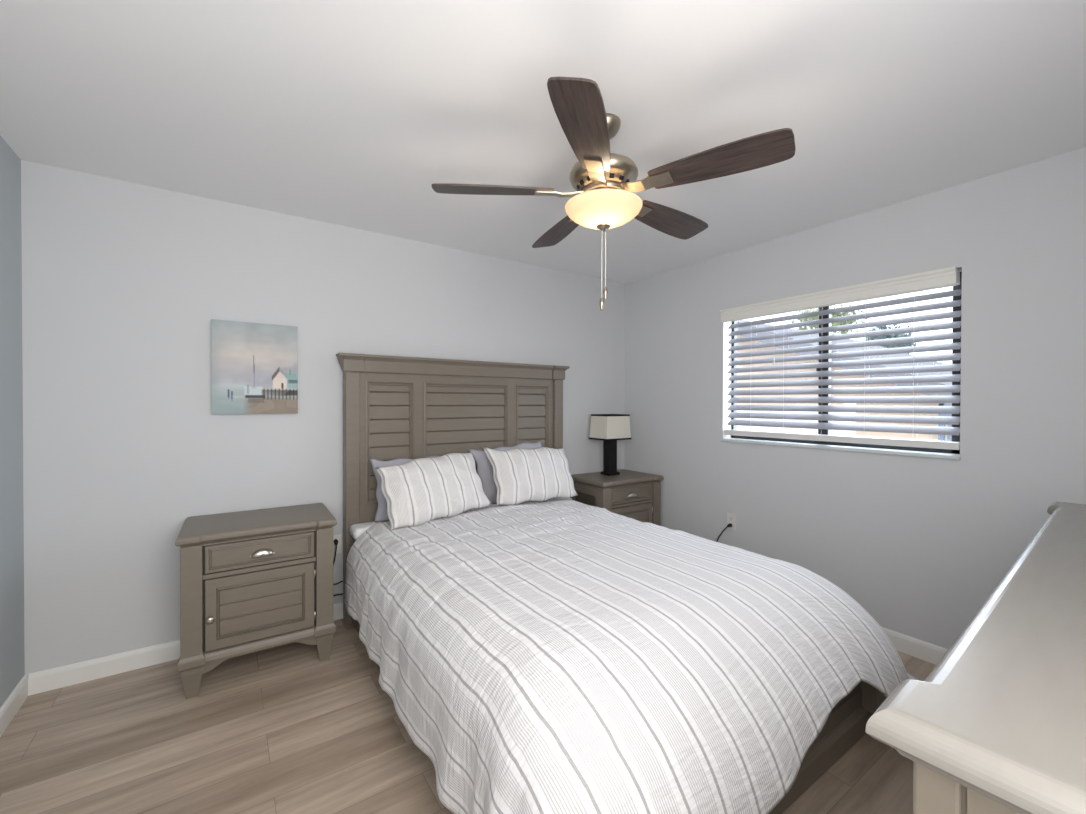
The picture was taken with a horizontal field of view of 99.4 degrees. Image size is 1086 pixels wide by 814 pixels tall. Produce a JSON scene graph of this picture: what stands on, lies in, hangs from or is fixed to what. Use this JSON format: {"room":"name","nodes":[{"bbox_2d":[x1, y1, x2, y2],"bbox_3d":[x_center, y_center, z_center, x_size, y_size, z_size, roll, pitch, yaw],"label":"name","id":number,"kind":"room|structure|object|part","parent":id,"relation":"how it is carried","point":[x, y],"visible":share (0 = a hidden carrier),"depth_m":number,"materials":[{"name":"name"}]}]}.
{"room":"bedroom","nodes":[
{"label":"bedroom","id":0,"kind":"room"},
{"bbox_2d":[0,136,24,707],"bbox_3d":[-1.003,0.121,0.027,0.100,2.440,4.960,0,1,-35],"label":"wall","id":1,"kind":"structure","parent":0,"point":[12,651],"depth_m":1.98,"materials":[{"name":"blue paint"}]},
{"bbox_2d":[0,675,27,736],"bbox_3d":[-1.413,1.287,0.729,0.014,0.095,3.360,0,1,-35],"label":"baseboard","id":2,"kind":"structure","parent":1,"relation":"attached to","point":[10,707],"depth_m":1.96,"materials":[{"name":"white wood"}]},
{"bbox_2d":[21,160,624,675],"bbox_3d":[-0.819,0.094,3.238,4.045,2.440,0.120,0,1,-35],"label":"wall","id":3,"kind":"structure","parent":0,"point":[124,283],"depth_m":2.42,"materials":[{"name":"paint"}]},
{"bbox_2d":[28,602,342,695],"bbox_3d":[-0.809,1.267,3.176,3.756,0.095,0.014,0,1,-35],"label":"baseboard","id":4,"kind":"structure","parent":3,"relation":"attached to","point":[80,672],"depth_m":2.25,"materials":[{"name":"white wood"}]},
{"bbox_2d":[211,319,297,413],"bbox_3d":[-1.614,-0.217,2.595,0.409,0.507,0.030,0,1,-35],"label":"canvas painting","id":5,"kind":"object","parent":3,"relation":"attached to","point":[255,365],"visible":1,"depth_m":2.58,"materials":[{"name":"multicoloured fabric"}]},
{"bbox_2d":[333,535,341,553],"bbox_3d":[-1.283,0.851,2.847,0.072,0.116,0.011,0,1,-35],"label":"wall outlet","id":6,"kind":"object","parent":3,"relation":"attached to","point":[338,537],"visible":0.48,"depth_m":2.86,"materials":[{"name":"white plastic"}]},
{"bbox_2d":[333,539,342,595],"bbox_3d":[-1.241,0.995,2.852,0.197,0.362,0.041,0,1,-35],"label":"power cord","id":7,"kind":"object","parent":6,"relation":"attached to","point":[335,541],"visible":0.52,"depth_m":2.82,"materials":[{"name":"black rubber"}]},
{"bbox_2d":[0,619,935,813],"bbox_3d":[0.584,1.385,1.206,4.045,0.100,5.080,0,1,-35],"label":"floor","id":8,"kind":"structure","parent":0,"point":[282,729],"depth_m":1.78,"materials":[{"name":"wood"}]},
{"bbox_2d":[175,503,336,698],"bbox_3d":[-1.470,0.949,2.403,0.662,0.742,0.464,0,1,-33],"label":"nightstand","id":9,"kind":"object","parent":8,"relation":"on","point":[251,581],"visible":1,"depth_m":2.23,"materials":[{"name":"beige paint"}]},
{"bbox_3d":[-1.599,0.907,2.098,0.100,0.554,0.074,0,1,-33],"label":"corner post","id":10,"kind":"part","parent":9,"relation":"part of","materials":[{"name":"beige paint"}]},
{"bbox_3d":[-1.524,0.974,2.110,0.031,0.031,0.032,0,1,-33],"label":"knob","id":11,"kind":"part","parent":9,"relation":"part of","materials":[{"name":"silver metal"}]},
{"bbox_3d":[-1.366,0.703,2.244,0.452,0.125,0.023,0,1,-33],"label":"drawer","id":12,"kind":"part","parent":9,"relation":"part of","materials":[{"name":"beige paint"}]},
{"bbox_3d":[-1.367,0.961,2.246,0.452,0.328,0.023,0,1,-33],"label":"door","id":13,"kind":"part","parent":9,"relation":"part of","materials":[{"name":"beige paint"}]},
{"bbox_3d":[-1.367,0.961,2.246,0.342,0.214,0.007,0,1,-33],"label":"board panel","id":14,"kind":"part","parent":9,"relation":"part of","materials":[{"name":"beige paint"}]},
{"bbox_3d":[-1.358,0.705,2.231,0.094,0.030,0.022,0,1,-33],"label":"cup pull","id":15,"kind":"part","parent":9,"relation":"part of","materials":[{"name":"silver metal"}]},
{"bbox_3d":[-1.139,0.905,2.400,0.100,0.554,0.074,0,1,-33],"label":"corner post","id":16,"kind":"part","parent":9,"relation":"part of","materials":[{"name":"beige paint"}]},
{"bbox_2d":[336,352,886,813],"bbox_3d":[0.090,0.504,2.370,1.723,1.640,2.303,0,1,-35],"label":"bed","id":17,"kind":"object","parent":8,"relation":"on","point":[394,407],"visible":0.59,"depth_m":3.03,"materials":[{"name":"beige paint"}]},
{"bbox_3d":[-1.181,0.550,2.841,0.083,1.532,0.086,0,1,-35],"label":"headboard post","id":18,"kind":"part","parent":17,"relation":"part of","materials":[{"name":"beige paint"}]},
{"bbox_3d":[-0.548,1.166,1.936,0.030,0.311,2.150,0,1,-35],"label":"rail","id":19,"kind":"part","parent":17,"relation":"part of","materials":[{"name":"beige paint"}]},
{"bbox_3d":[-0.992,0.220,2.976,0.276,0.741,0.028,0,1,-35],"label":"louvre panel","id":20,"kind":"part","parent":17,"relation":"part of","materials":[{"name":"beige paint"}]},
{"bbox_3d":[-0.528,-0.271,3.264,1.723,0.110,0.116,0,1,-35],"label":"headboard crown","id":21,"kind":"part","parent":17,"relation":"part of","materials":[{"name":"beige paint"}]},
{"bbox_3d":[-0.540,0.334,3.285,1.483,1.120,0.063,0,1,-35],"label":"headboard frame","id":22,"kind":"part","parent":17,"relation":"part of","materials":[{"name":"beige paint"}]},
{"bbox_2d":[350,497,571,539],"bbox_3d":[0.058,0.859,2.418,1.614,0.292,2.013,0,1,-35],"label":"mattress","id":23,"kind":"object","parent":17,"relation":"on","point":[356,530],"visible":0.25,"depth_m":2.72,"materials":[{"name":"white fabric"}]},
{"bbox_2d":[368,456,439,521],"bbox_3d":[-0.784,0.501,2.992,0.664,0.401,0.131,0,1,-40],"label":"pillow","id":24,"kind":"object","parent":23,"relation":"on","point":[381,514],"visible":0.13,"depth_m":2.82,"materials":[{"name":"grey fabric"}]},
{"bbox_2d":[467,441,541,503],"bbox_3d":[-0.234,0.475,3.372,0.670,0.436,0.127,0,1,-30],"label":"pillow","id":25,"kind":"object","parent":23,"relation":"on","point":[484,467],"visible":0.23,"depth_m":3.25,"materials":[{"name":"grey fabric"}]},
{"bbox_2d":[344,497,916,813],"bbox_3d":[0.231,0.956,2.204,2.025,0.577,2.241,0,1,-35],"label":"duvet","id":26,"kind":"object","parent":23,"relation":"on","point":[556,655],"visible":0.99,"depth_m":1.48,"materials":[{"name":"fabric"}]},
{"bbox_2d":[375,452,490,529],"bbox_3d":[-0.658,0.495,2.855,0.706,0.380,0.242,0,1,-43],"label":"pillow","id":27,"kind":"object","parent":26,"relation":"on","point":[419,491],"visible":1,"depth_m":2.76,"materials":[{"name":"fabric"}]},
{"bbox_2d":[482,446,577,504],"bbox_3d":[-0.079,0.463,3.279,0.696,0.389,0.231,0,1,-32],"label":"pillow","id":28,"kind":"object","parent":26,"relation":"on","point":[520,475],"visible":1,"depth_m":3.20,"materials":[{"name":"fabric"}]},
{"bbox_3d":[-0.542,0.219,3.285,0.622,0.741,0.028,0,1,-35],"label":"louvre panel","id":29,"kind":"part","parent":17,"relation":"part of","materials":[{"name":"beige paint"}]},
{"bbox_3d":[-0.092,0.217,3.595,0.276,0.741,0.028,0,1,-35],"label":"louvre panel","id":30,"kind":"part","parent":17,"relation":"part of","materials":[{"name":"beige paint"}]},
{"bbox_3d":[0.104,0.546,3.726,0.083,1.532,0.086,0,1,-35],"label":"headboard post","id":31,"kind":"part","parent":17,"relation":"part of","materials":[{"name":"beige paint"}]},
{"bbox_3d":[0.699,1.115,1.488,1.455,0.225,0.031,0,1,-35],"label":"footboard panel","id":32,"kind":"part","parent":17,"relation":"part of","materials":[{"name":"beige paint"}]},
{"bbox_3d":[1.350,1.117,1.907,0.093,0.243,0.100,0,1,-35],"label":"footboard post","id":33,"kind":"part","parent":17,"relation":"part of","materials":[{"name":"beige paint"}]},
{"bbox_2d":[570,469,663,525],"bbox_3d":[0.603,0.942,3.846,0.662,0.742,0.464,0,1,-33],"label":"nightstand","id":34,"kind":"object","parent":8,"relation":"on","point":[635,495],"visible":0.59,"depth_m":3.71,"materials":[{"name":"beige paint"}]},
{"bbox_3d":[0.334,0.878,3.690,0.007,0.470,0.360,0,1,-33],"label":"panel","id":35,"kind":"part","parent":34,"relation":"part of","materials":[{"name":"beige paint"}]},
{"bbox_3d":[0.475,0.899,3.541,0.100,0.554,0.074,0,1,-33],"label":"corner post","id":36,"kind":"part","parent":34,"relation":"part of","materials":[{"name":"beige paint"}]},
{"bbox_2d":[589,414,630,475],"bbox_3d":[0.568,0.316,3.891,0.282,0.508,0.218,0,1,-35],"label":"table lamp","id":37,"kind":"object","parent":34,"relation":"on","point":[609,428],"visible":1,"depth_m":3.84,"materials":[{"name":"black paint"}]},
{"bbox_3d":[0.568,0.265,3.891,0.282,0.014,0.218,0,1,-35],"label":"shade trim","id":38,"kind":"part","parent":37,"relation":"part of","materials":[{"name":"fabric"}]},
{"bbox_3d":[0.568,0.168,3.890,0.276,0.205,0.212,0,1,-35],"label":"lamp shade","id":39,"kind":"part","parent":37,"relation":"part of","materials":[{"name":"white fabric"}]},
{"bbox_3d":[0.568,0.069,3.889,0.258,0.013,0.202,0,1,-35],"label":"shade trim","id":40,"kind":"part","parent":37,"relation":"part of","materials":[{"name":"black paint"}]},
{"bbox_3d":[0.708,0.695,3.687,0.452,0.125,0.023,0,1,-33],"label":"drawer","id":41,"kind":"part","parent":34,"relation":"part of","materials":[{"name":"beige paint"}]},
{"bbox_3d":[0.707,0.954,3.689,0.452,0.328,0.023,0,1,-33],"label":"door","id":42,"kind":"part","parent":34,"relation":"part of","materials":[{"name":"beige paint"}]},
{"bbox_3d":[0.716,0.697,3.674,0.094,0.030,0.022,0,1,-33],"label":"cup pull","id":43,"kind":"part","parent":34,"relation":"part of","materials":[{"name":"silver metal"}]},
{"bbox_3d":[0.707,0.954,3.688,0.342,0.214,0.007,0,1,-33],"label":"board panel","id":44,"kind":"part","parent":34,"relation":"part of","materials":[{"name":"beige paint"}]},
{"bbox_3d":[0.934,0.898,3.844,0.100,0.554,0.074,0,1,-33],"label":"corner post","id":45,"kind":"part","parent":34,"relation":"part of","materials":[{"name":"beige paint"}]},
{"bbox_2d":[866,501,1085,813],"bbox_3d":[1.225,0.837,0.909,1.836,1.004,0.450,0,1,-38],"label":"dresser","id":46,"kind":"object","parent":8,"relation":"on","point":[997,725],"visible":1,"depth_m":0.53,"materials":[{"name":"beige paint"}]},
{"bbox_3d":[0.470,0.789,0.544,0.073,0.802,0.042,0,1,-38],"label":"corner post","id":47,"kind":"part","parent":46,"relation":"part of","materials":[{"name":"beige paint"}]},
{"bbox_3d":[0.572,0.778,0.366,0.008,0.729,0.355,0,1,-38],"label":"panel","id":48,"kind":"part","parent":46,"relation":"part of","materials":[{"name":"beige wood"}]},
{"bbox_2d":[0,0,1085,283],"bbox_3d":[0.591,-1.155,1.184,4.045,0.100,5.080,0,1,-35],"label":"ceiling","id":49,"kind":"structure","parent":0,"point":[347,113],"depth_m":1.68,"materials":[{"name":"paint"}]},
{"bbox_2d":[432,77,795,310],"bbox_3d":[0.260,-0.745,1.840,1.250,0.733,1.278,0,1,-35],"label":"ceiling fan","id":50,"kind":"object","parent":49,"relation":"hanging from","point":[604,182],"visible":1,"depth_m":1.67,"materials":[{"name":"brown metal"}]},
{"bbox_3d":[-0.190,-0.840,1.784,0.466,0.007,0.149,0,13,-3],"label":"blade","id":51,"kind":"part","parent":50,"relation":"part of","materials":[{"name":"brown wood"}]},
{"bbox_3d":[0.081,-0.843,2.207,0.149,0.007,0.466,-14,5,-20],"label":"blade","id":52,"kind":"part","parent":50,"relation":"part of","materials":[{"name":"brown wood"}]},
{"bbox_3d":[0.129,-0.836,1.395,0.149,0.007,0.466,14,4,14],"label":"blade","id":53,"kind":"part","parent":50,"relation":"part of","materials":[{"name":"brown wood"}]},
{"bbox_3d":[0.231,-0.564,1.807,0.004,0.270,0.003,0,1,-35],"label":"pull chain","id":54,"kind":"part","parent":50,"relation":"part of","materials":[{"name":"white metal"}]},
{"bbox_3d":[0.237,-0.751,1.810,0.302,0.076,0.302,0,1,-35],"label":"lamp shade","id":55,"kind":"part","parent":50,"relation":"part of","materials":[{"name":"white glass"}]},
{"bbox_3d":[0.246,-0.586,1.812,0.004,0.226,0.003,0,1,-35],"label":"pull chain","id":56,"kind":"part","parent":50,"relation":"part of","materials":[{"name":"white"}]},
{"bbox_3d":[0.568,-0.840,2.080,0.466,0.007,0.149,0,-12,-39],"label":"blade","id":57,"kind":"part","parent":50,"relation":"part of","materials":[{"name":"brown wood"}]},
{"bbox_3d":[0.598,-0.836,1.578,0.466,0.007,0.149,0,-12,33],"label":"blade","id":58,"kind":"part","parent":50,"relation":"part of","materials":[{"name":"brown wood"}]},
{"bbox_2d":[624,147,1085,648],"bbox_3d":[1.767,0.103,2.906,0.160,2.440,3.360,0,1,-35],"label":"wall","id":59,"kind":"structure","parent":0,"point":[921,544],"depth_m":2.46,"materials":[{"name":"paint"}]},
{"bbox_2d":[727,513,735,530],"bbox_3d":[1.366,0.832,3.342,0.011,0.116,0.072,0,1,-35],"label":"wall outlet","id":60,"kind":"object","parent":59,"relation":"attached to","point":[731,518],"visible":0.95,"depth_m":3.33,"materials":[{"name":"white plastic"}]},
{"bbox_2d":[716,523,731,541],"bbox_3d":[1.181,1.079,3.510,0.059,0.477,0.516,0,1,-41],"label":"power cord","id":61,"kind":"object","parent":60,"relation":"attached to","point":[729,524],"visible":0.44,"depth_m":3.33,"materials":[{"name":"black rubber"}]},
{"bbox_2d":[721,272,961,459],"bbox_3d":[1.761,-0.223,2.889,0.168,0.962,1.347,0,1,-35],"label":"window","id":62,"kind":"structure","parent":59,"relation":"in","point":[854,447],"depth_m":2.91,"materials":[{"name":"black metal"}]},
{"bbox_3d":[1.794,-0.234,2.935,0.042,0.883,0.063,0,1,-35],"label":"meeting rail","id":63,"kind":"part","parent":62,"relation":"part of","materials":[{"name":"black metal"}]},
{"bbox_2d":[720,266,961,449],"bbox_3d":[1.725,-0.248,2.874,0.111,0.918,1.339,0,1,-35],"label":"window blind","id":64,"kind":"object","parent":62,"relation":"attached to","point":[946,277],"visible":0.87,"depth_m":2.71,"materials":[{"name":"grey plastic"}]},
{"bbox_3d":[1.366,-0.471,3.359,0.011,0.312,0.010,0,1,-35],"label":"lift cord","id":65,"kind":"part","parent":64,"relation":"part of","materials":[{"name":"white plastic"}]},
{"bbox_3d":[1.619,-0.234,3.068,0.066,0.810,0.002,0,1,-35],"label":"ladder cord","id":66,"kind":"part","parent":64,"relation":"part of","materials":[{"name":"white fabric"}]},
{"bbox_3d":[1.735,0.192,2.878,0.050,0.038,1.327,0,1,-35],"label":"rail","id":67,"kind":"part","parent":64,"relation":"part of","materials":[{"name":"white plastic"}]},
{"bbox_3d":[1.885,-0.230,2.680,0.066,0.810,0.002,0,1,-35],"label":"ladder cord","id":68,"kind":"part","parent":64,"relation":"part of","materials":[{"name":"white fabric"}]},
{"bbox_3d":[2.016,-0.228,2.491,0.066,0.810,0.002,0,1,-35],"label":"ladder cord","id":69,"kind":"part","parent":64,"relation":"part of","materials":[{"name":"white fabric"}]},
{"bbox_3d":[1.741,0.248,2.880,0.122,0.020,1.347,0,1,-35],"label":"sill","id":70,"kind":"part","parent":62,"relation":"part of","materials":[{"name":"white paint"}]},
{"bbox_2d":[882,627,947,664],"bbox_3d":[1.693,1.276,2.867,0.014,0.095,3.360,0,1,-35],"label":"baseboard","id":71,"kind":"structure","parent":59,"relation":"attached to","point":[917,648],"depth_m":2.44,"materials":[{"name":"white wood"}]},
{"label":"outside","id":72,"kind":"structure","parent":0,"visible":0},
{"bbox_3d":[17.286,1.652,15.650,39.830,0.100,50.000,0,1,-35],"label":"ground","id":73,"kind":"structure","parent":72,"visible":0},
{"bbox_2d":[737,403,855,435],"bbox_3d":[1.416,0.755,10.684,0.120,1.700,10.318,0,1,-35],"label":"vinyl fence","id":74,"kind":"object","parent":73,"relation":"on","point":[747,428],"visible":0.02,"depth_m":7.08,"materials":[{"name":"white plastic"}]},
{"bbox_3d":[4.309,0.799,6.482,0.120,1.700,0.115,0,1,-35],"label":"post","id":75,"kind":"part","parent":74,"relation":"part of","materials":[{"name":"white plastic"}]},
{"bbox_2d":[791,303,867,334],"bbox_3d":[10.268,-1.211,16.817,2.220,5.576,2.460,0,1,-35],"label":"tree","id":76,"kind":"object","parent":73,"relation":"on","point":[813,309],"visible":0.28,"depth_m":16.42,"materials":[{"name":"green plant"}]},
{"bbox_2d":[737,320,951,440],"bbox_3d":[7.047,-0.226,12.464,7.900,3.660,9.600,0,1,-35],"label":"house","id":77,"kind":"structure","parent":73,"relation":"on","point":[932,437],"depth_m":8.91,"materials":[{"name":"pink paint"}]},
{"bbox_2d":[856,324,918,353],"bbox_3d":[11.262,-0.562,15.162,1.323,4.313,1.887,0,1,-35],"label":"tree","id":78,"kind":"object","parent":73,"relation":"on","point":[894,326],"visible":0.27,"depth_m":14.79,"materials":[{"name":"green plant"}]},
{"bbox_2d":[938,404,951,441],"bbox_3d":[5.198,0.812,5.192,0.060,1.700,1.160,0,1,-35],"label":"gate","id":79,"kind":"object","parent":73,"relation":"on","point":[940,437],"visible":0.06,"depth_m":5.61,"materials":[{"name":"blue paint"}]}
]}

